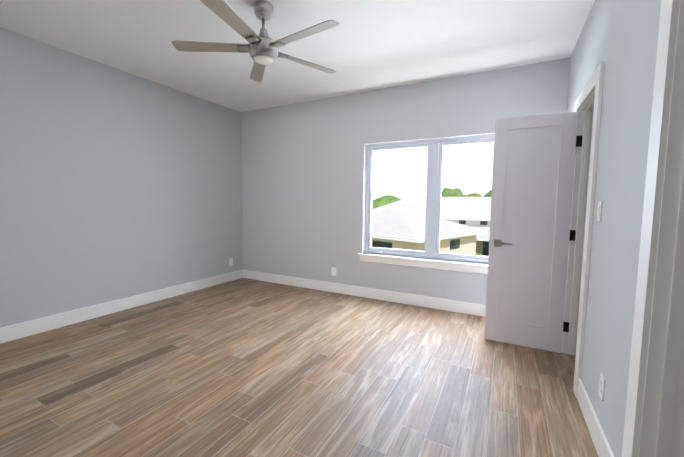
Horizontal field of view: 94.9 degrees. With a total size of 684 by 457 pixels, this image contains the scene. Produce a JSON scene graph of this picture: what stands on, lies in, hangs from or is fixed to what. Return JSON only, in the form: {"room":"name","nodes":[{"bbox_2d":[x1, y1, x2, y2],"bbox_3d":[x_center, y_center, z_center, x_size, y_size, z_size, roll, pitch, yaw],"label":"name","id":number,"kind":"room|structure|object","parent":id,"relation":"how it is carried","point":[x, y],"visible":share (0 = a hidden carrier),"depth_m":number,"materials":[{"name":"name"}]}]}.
{"room":"empty bedroom","nodes":[
{"label":"empty bedroom","id":0,"kind":"room"},
{"bbox_2d":[0,27,242,327],"bbox_3d":[-3.239,-0.334,2.453,0.200,2.740,6.405,3,5,27],"label":"wall","id":1,"kind":"structure","parent":0,"point":[116,184],"depth_m":3.43,"materials":[{"name":"paint"}]},
{"bbox_2d":[0,270,243,343],"bbox_3d":[-3.112,0.961,2.592,0.020,0.140,6.205,3,5,27],"label":"baseboard","id":2,"kind":"structure","parent":1,"relation":"attached to","point":[52,322],"depth_m":3.48,"materials":[{"name":"paint"}]},
{"bbox_2d":[0,0,594,111],"bbox_3d":[-0.467,-1.620,1.003,6.328,0.120,6.565,3,5,27],"label":"ceiling","id":3,"kind":"structure","parent":0,"point":[366,45],"depth_m":2.81,"materials":[{"name":"paint"}]},
{"bbox_2d":[171,0,338,81],"bbox_3d":[-0.569,-1.459,2.340,1.259,0.411,1.280,3,5,27],"label":"fan","id":4,"kind":"object","parent":3,"relation":"hanging from","point":[261,48],"visible":1,"depth_m":2.31,"materials":[{"name":"grey metal"}]},
{"bbox_2d":[0,278,597,456],"bbox_3d":[-0.535,1.225,1.163,6.328,0.100,6.425,3,5,27],"label":"floor","id":5,"kind":"structure","parent":0,"point":[243,367],"depth_m":2.21,"materials":[{"name":"brown wood"}]},
{"bbox_2d":[241,58,569,304],"bbox_3d":[0.995,-0.396,3.947,6.328,2.740,0.160,3,5,27],"label":"wall","id":6,"kind":"structure","parent":0,"point":[303,165],"depth_m":4.33,"materials":[{"name":"paint"}]},
{"bbox_2d":[332,267,335,275],"bbox_3d":[-0.117,0.619,4.505,0.070,0.115,0.008,3,5,27],"label":"electrical outlet","id":7,"kind":"object","parent":6,"relation":"attached to","point":[333,271],"visible":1,"depth_m":4.50,"materials":[{"name":"plastic"}]},
{"bbox_2d":[244,270,485,316],"bbox_3d":[0.277,0.870,4.312,4.378,0.140,0.020,3,5,27],"label":"baseboard","id":8,"kind":"structure","parent":6,"relation":"attached to","point":[477,309],"depth_m":4.21,"materials":[{"name":"paint"}]},
{"bbox_2d":[358,134,494,273],"bbox_3d":[1.114,-0.300,3.855,1.910,1.575,0.175,3,5,27],"label":"window unit","id":9,"kind":"structure","parent":6,"relation":"in","point":[433,197],"depth_m":3.89,"materials":[{"name":"plastic"}]},
{"bbox_2d":[567,0,660,456],"bbox_3d":[0.858,-0.125,0.440,0.120,2.740,6.205,3,5,27],"label":"wall","id":10,"kind":"structure","parent":0,"point":[619,38],"depth_m":1.57,"materials":[{"name":"paint"}]},
{"bbox_2d":[484,111,577,352],"bbox_3d":[1.642,0.045,2.781,0.609,2.033,0.135,3,5,27],"label":"door","id":11,"kind":"structure","parent":10,"relation":"in","point":[532,184],"depth_m":2.76,"materials":[{"name":"paint"}]},
{"bbox_2d":[561,62,604,397],"bbox_3d":[1.839,0.033,2.347,0.160,2.155,0.845,3,5,27],"label":"door frame","id":12,"kind":"structure","parent":10,"relation":"attached to","point":[587,104],"depth_m":2.57,"materials":[{"name":"paint"}]},
{"bbox_2d":[577,378,614,456],"bbox_3d":[1.368,1.088,1.696,0.016,0.140,0.875,3,5,27],"label":"baseboard","id":13,"kind":"structure","parent":10,"relation":"attached to","point":[601,444],"depth_m":1.71,"materials":[{"name":"paint"}]},
{"bbox_2d":[597,201,602,220],"bbox_3d":[1.513,-0.101,1.849,0.011,0.115,0.070,3,5,27],"label":"light switch","id":14,"kind":"object","parent":10,"relation":"attached to","point":[599,213],"visible":1,"depth_m":1.83,"materials":[{"name":"plastic"}]},
{"bbox_2d":[599,373,604,400],"bbox_3d":[1.361,0.831,1.648,0.008,0.115,0.070,3,5,27],"label":"electrical outlet","id":15,"kind":"object","parent":10,"relation":"attached to","point":[601,386],"visible":1,"depth_m":1.64,"materials":[{"name":"plastic"}]},
{"bbox_2d":[622,0,683,456],"bbox_3d":[1.003,0.146,0.748,0.160,2.155,1.020,3,5,27],"label":"door frame","id":16,"kind":"structure","parent":10,"relation":"attached to","point":[654,421],"depth_m":1.13,"materials":[{"name":"paint"}]},
{"label":"outside","id":17,"kind":"structure","parent":0,"visible":0},
{"bbox_2d":[371,187,491,255],"bbox_3d":[33.420,-3.753,64.113,160.000,7.519,134.995,3,5,27],"label":"neighbourhood","id":18,"kind":"structure","parent":17,"point":[416,240],"depth_m":19.70,"materials":[{"name":"white"}]}
]}

